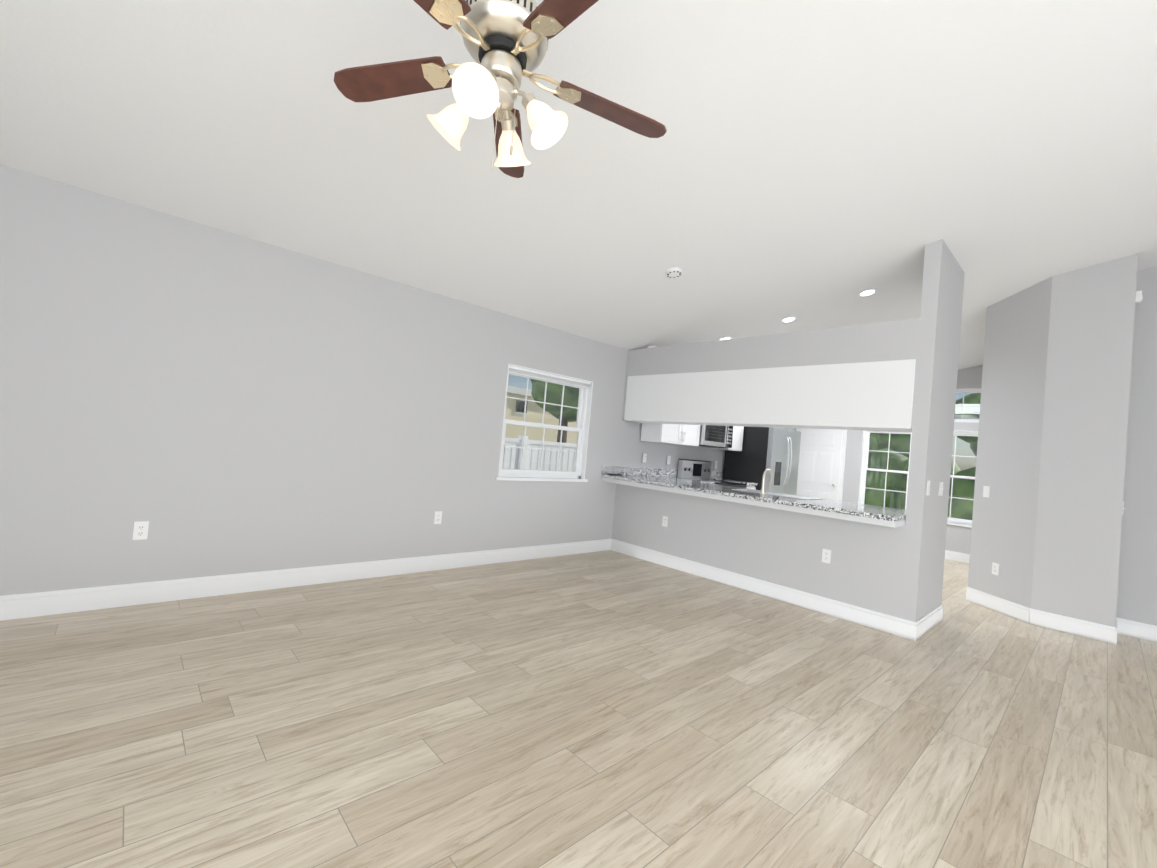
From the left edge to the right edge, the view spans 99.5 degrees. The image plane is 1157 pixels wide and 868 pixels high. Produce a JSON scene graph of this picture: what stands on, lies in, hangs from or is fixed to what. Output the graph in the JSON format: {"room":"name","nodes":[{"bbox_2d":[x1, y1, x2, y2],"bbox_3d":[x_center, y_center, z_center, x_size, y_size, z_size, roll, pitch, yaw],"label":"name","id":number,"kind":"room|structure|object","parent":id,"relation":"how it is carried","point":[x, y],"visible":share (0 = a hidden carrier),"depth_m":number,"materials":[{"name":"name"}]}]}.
{"room":"living room","nodes":[
{"label":"living room","id":0,"kind":"room"},
{"bbox_2d":[0,164,794,595],"bbox_3d":[-0.144,0.109,5.587,11.850,2.520,0.150,6,-2,-43],"label":"wall","id":1,"kind":"structure","parent":0,"point":[204,400],"depth_m":3.43,"materials":[{"name":"grey paint"}]},
{"bbox_2d":[132,521,148,539],"bbox_3d":[-2.767,0.610,3.095,0.070,0.115,0.008,6,-2,-43],"label":"electrical outlet","id":2,"kind":"object","parent":1,"relation":"attached to","point":[140,530],"visible":1,"depth_m":3.09,"materials":[{"name":"white plastic"}]},
{"bbox_2d":[434,511,441,523],"bbox_3d":[-1.282,0.764,4.470,0.070,0.115,0.008,6,-2,-43],"label":"electrical outlet","id":3,"kind":"object","parent":1,"relation":"attached to","point":[438,517],"visible":1,"depth_m":4.47,"materials":[{"name":"white plastic"}]},
{"bbox_2d":[495,363,592,481],"bbox_3d":[-0.360,-0.079,5.363,1.260,1.175,0.172,6,-2,-43],"label":"window","id":4,"kind":"structure","parent":1,"relation":"in","point":[583,410],"depth_m":5.41,"materials":[{"name":"white"}]},
{"bbox_2d":[0,539,1156,644],"bbox_3d":[2.372,1.458,2.709,11.550,0.138,7.600,6,-2,-43],"label":"baseboard","id":5,"kind":"structure","parent":1,"relation":"attached to","point":[25,605],"depth_m":4.10,"materials":[{"name":"white wood"}]},
{"bbox_2d":[642,453,646,461],"bbox_3d":[0.863,0.312,6.387,0.070,0.115,0.008,6,-2,-43],"label":"outlet","id":6,"kind":"object","parent":1,"relation":"attached to","point":[644,457],"visible":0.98,"depth_m":6.38,"materials":[{"name":"white plastic"}]},
{"bbox_2d":[640,423,700,445],"bbox_3d":[1.264,-0.247,6.482,0.845,0.760,0.364,6,-2,-43],"label":"upper cabinet","id":7,"kind":"object","parent":1,"relation":"attached to","point":[681,434],"visible":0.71,"depth_m":6.28,"materials":[{"name":"white wood"}]},
{"bbox_2d":[699,425,732,447],"bbox_3d":[1.857,-0.044,7.003,0.740,0.440,0.418,6,-2,-43],"label":"over-the-range microwave","id":8,"kind":"object","parent":1,"relation":"attached to","point":[715,436],"visible":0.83,"depth_m":6.84,"materials":[{"name":"silver metal"}]},
{"bbox_2d":[709,426,743,450],"bbox_3d":[2.274,-0.136,7.417,0.395,0.760,0.364,6,-2,-43],"label":"upper cabinet","id":9,"kind":"object","parent":1,"relation":"attached to","point":[737,438],"visible":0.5,"depth_m":7.34,"materials":[{"name":"white wood"}]},
{"bbox_2d":[0,550,1156,867],"bbox_3d":[2.360,1.586,2.706,11.850,0.120,7.900,6,-2,-43],"label":"floor","id":10,"kind":"structure","parent":0,"point":[608,708],"depth_m":2.14,"materials":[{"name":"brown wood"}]},
{"bbox_2d":[677,459,746,487],"bbox_3d":[1.873,0.985,6.863,0.740,1.190,0.716,6,-2,-43],"label":"range","id":11,"kind":"object","parent":10,"relation":"on","point":[695,469],"visible":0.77,"depth_m":6.97,"materials":[{"name":"silver metal"}]},
{"bbox_2d":[723,426,800,494],"bbox_3d":[2.885,0.798,7.690,0.940,1.780,0.833,6,-2,-43],"label":"fridge","id":12,"kind":"object","parent":10,"relation":"on","point":[775,451],"visible":0.56,"depth_m":7.37,"materials":[{"name":"black"}]},
{"bbox_3d":[2.003,1.102,4.995,0.590,0.892,2.390,6,-2,-43],"label":"base cabinet","id":13,"kind":"object","parent":10,"relation":"on","visible":0},
{"bbox_2d":[601,465,905,520],"bbox_3d":[1.688,0.555,5.109,1.025,0.145,3.063,6,-2,-43],"label":"countertop","id":14,"kind":"structure","parent":13,"relation":"on","point":[660,477],"depth_m":4.82,"materials":[{"name":"white stone"}]},
{"bbox_2d":[760,469,771,494],"bbox_3d":[1.887,0.472,4.854,0.198,0.254,0.103,6,-2,-43],"label":"kitchen faucet","id":15,"kind":"object","parent":14,"relation":"on","point":[763,491],"visible":1,"depth_m":4.82,"materials":[{"name":"silver metal"}]},
{"bbox_2d":[732,489,820,499],"bbox_3d":[2.022,0.614,5.011,0.420,0.004,0.770,6,-2,-43],"label":"sink rim","id":16,"kind":"object","parent":14,"relation":"in","point":[782,494],"visible":1,"depth_m":4.99,"materials":[{"name":"silver metal"}]},
{"bbox_2d":[0,0,1156,369],"bbox_3d":[2.654,-1.732,2.786,11.850,1.621,7.900,6,-2,-43],"label":"ceiling","id":17,"kind":"structure","parent":0,"point":[814,164],"depth_m":2.71,"materials":[{"name":"white paint"}]},
{"bbox_2d":[334,0,666,177],"bbox_3d":[-0.223,-1.300,1.608,1.224,0.906,1.182,6,-2,-43],"label":"ceiling fan","id":18,"kind":"object","parent":17,"relation":"hanging from","point":[506,43],"visible":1,"depth_m":1.62,"materials":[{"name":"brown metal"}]},
{"bbox_2d":[666,267,681,277],"bbox_3d":[0.807,-1.360,4.137,0.136,0.033,0.136,6,-13,-43],"label":"smoke detector","id":19,"kind":"object","parent":17,"relation":"attached to","point":[674,272],"visible":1,"depth_m":4.10,"materials":[{"name":"white plastic"}]},
{"bbox_2d":[718,336,732,339],"bbox_3d":[1.752,-1.131,5.851,0.178,0.010,0.178,6,-12,-43],"label":"recessed light","id":20,"kind":"object","parent":17,"relation":"in","point":[726,337],"visible":0.44,"depth_m":5.81,"materials":[{"name":"white"}]},
{"bbox_2d":[780,316,796,322],"bbox_3d":[2.279,-1.240,5.310,0.178,0.010,0.178,6,-12,-43],"label":"recessed light","id":21,"kind":"object","parent":17,"relation":"in","point":[788,319],"visible":0.98,"depth_m":5.30,"materials":[{"name":"white"}]},
{"bbox_2d":[857,288,877,296],"bbox_3d":[2.779,-1.358,4.709,0.178,0.010,0.178,6,-12,-43],"label":"recessed light","id":22,"kind":"object","parent":17,"relation":"in","point":[867,292],"visible":1,"depth_m":4.70,"materials":[{"name":"white"}]},
{"bbox_2d":[612,318,919,616],"bbox_3d":[1.666,0.271,5.072,0.354,2.490,3.070,6,-2,-43],"label":"wall","id":23,"kind":"structure","parent":0,"point":[863,569],"depth_m":4.59,"materials":[{"name":"grey paint"}]},
{"bbox_2d":[662,516,667,526],"bbox_3d":[0.970,0.980,5.491,0.008,0.115,0.070,6,-2,-43],"label":"outlet","id":24,"kind":"object","parent":23,"relation":"attached to","point":[665,521],"visible":1,"depth_m":5.49,"materials":[{"name":"white plastic"}]},
{"bbox_2d":[602,478,904,527],"bbox_3d":[1.463,0.627,4.906,0.387,0.046,3.066,6,-2,-43],"label":"trim","id":25,"kind":"structure","parent":23,"relation":"attached to","point":[895,524],"depth_m":4.35,"materials":[{"name":"white paint"}]},
{"bbox_2d":[822,549,830,563],"bbox_3d":[2.137,1.053,4.222,0.008,0.115,0.070,6,-2,-43],"label":"outlet","id":26,"kind":"object","parent":23,"relation":"attached to","point":[826,555],"visible":1,"depth_m":4.22,"materials":[{"name":"white plastic"}]},
{"bbox_2d":[795,365,982,553],"bbox_3d":[5.340,0.326,8.277,0.150,3.181,3.630,6,-2,-43],"label":"wall","id":27,"kind":"structure","parent":0,"point":[958,538],"depth_m":7.63,"materials":[{"name":"grey paint"}]},
{"bbox_2d":[796,428,846,500],"bbox_3d":[4.396,0.804,9.048,0.104,2.100,0.900,6,-2,-43],"label":"door","id":28,"kind":"structure","parent":27,"relation":"in","point":[821,463],"depth_m":9.01,"materials":[{"name":"white wood"}]},
{"bbox_2d":[858,388,980,527],"bbox_3d":[5.573,0.331,8.003,0.180,2.120,1.730,6,-2,-43],"label":"window","id":29,"kind":"structure","parent":27,"relation":"in","point":[865,468],"depth_m":8.13,"materials":[{"name":"white plastic"}]},
{"bbox_2d":[899,239,964,621],"bbox_3d":[2.968,0.045,4.094,0.870,3.124,0.110,6,-2,-43],"label":"wall","id":30,"kind":"structure","parent":0,"point":[932,436],"depth_m":3.85,"materials":[{"name":"grey paint"}]},
{"bbox_2d":[926,480,929,494],"bbox_3d":[2.731,0.420,3.811,0.070,0.115,0.016,6,-2,-43],"label":"light switch","id":31,"kind":"object","parent":30,"relation":"attached to","point":[928,487],"visible":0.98,"depth_m":3.80,"materials":[{"name":"white plastic"}]},
{"bbox_2d":[939,482,943,495],"bbox_3d":[3.045,0.460,4.102,0.116,0.115,0.016,6,-2,-43],"label":"light switch","id":32,"kind":"object","parent":30,"relation":"attached to","point":[941,489],"visible":1,"depth_m":4.09,"materials":[{"name":"white plastic"}]},
{"bbox_2d":[968,253,1156,626],"bbox_3d":[5.769,-0.142,3.580,0.960,3.964,4.420,6,-2,-43],"label":"wall","id":33,"kind":"structure","parent":0,"point":[1066,463],"depth_m":4.39,"materials":[{"name":"grey paint"}]},
{"bbox_2d":[983,486,989,497],"bbox_3d":[4.167,0.589,5.005,0.010,0.115,0.070,5,-1,-3],"label":"switch plate","id":34,"kind":"object","parent":33,"relation":"attached to","point":[986,491],"visible":1,"depth_m":5.00,"materials":[{"name":"white plastic"}]},
{"bbox_2d":[992,562,998,575],"bbox_3d":[4.110,1.330,4.828,0.008,0.115,0.070,5,-1,-3],"label":"electrical outlet","id":35,"kind":"object","parent":33,"relation":"attached to","point":[995,568],"visible":1,"depth_m":4.82,"materials":[{"name":"white plastic"}]},
{"bbox_2d":[1135,291,1142,302],"bbox_3d":[4.775,-1.167,4.170,0.060,0.090,0.040,6,-2,-43],"label":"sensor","id":36,"kind":"object","parent":33,"relation":"attached to","point":[1139,296],"visible":0.94,"depth_m":4.15,"materials":[{"name":"white plastic"}]},
{"label":"outside","id":37,"kind":"structure","parent":0,"visible":0},
{"bbox_3d":[0.367,1.792,6.052,120.000,0.120,120.000,6,-2,-43],"label":"ground","id":38,"kind":"structure","parent":37,"visible":0},
{"bbox_2d":[502,435,575,471],"bbox_3d":[-3.067,0.626,6.947,20.000,1.640,0.140,6,-2,-43],"label":"fence","id":39,"kind":"object","parent":38,"relation":"on","point":[527,454],"depth_m":9.00,"materials":[{"name":"white plastic"}]},
{"bbox_2d":[505,386,576,443],"bbox_3d":[-8.190,-0.401,14.816,20.000,3.160,8.350,6,-2,-43],"label":"neighbouring house","id":40,"kind":"structure","parent":38,"relation":"on","point":[537,416],"depth_m":15.68,"materials":[{"name":"beige paint"}]},
{"bbox_2d":[530,379,578,442],"bbox_3d":[-0.352,-0.601,12.799,2.301,4.841,2.330,6,-2,-43],"label":"trees","id":41,"kind":"object","parent":38,"relation":"on","point":[573,415],"depth_m":11.88,"materials":[{"name":"green plant"}]},
{"bbox_2d":[869,433,910,457],"bbox_3d":[10.211,1.032,15.705,2.317,3.589,2.572,6,-2,-43],"label":"tree","id":42,"kind":"object","parent":38,"relation":"on","point":[875,443],"depth_m":14.90,"materials":[{"name":"green plant"}]},
{"bbox_2d":[864,448,975,519],"bbox_3d":[7.831,1.707,8.922,2.016,2.675,10.218,6,-2,-43],"label":"hedge","id":43,"kind":"object","parent":38,"relation":"on","point":[896,479],"depth_m":9.78,"materials":[{"name":"green plant"}]},
{"bbox_2d":[954,393,980,455],"bbox_3d":[18.704,0.766,21.510,3.936,5.892,4.167,6,-2,-43],"label":"tree","id":44,"kind":"object","parent":38,"relation":"on","point":[974,442],"depth_m":21.37,"materials":[{"name":"green plant"}]}
]}

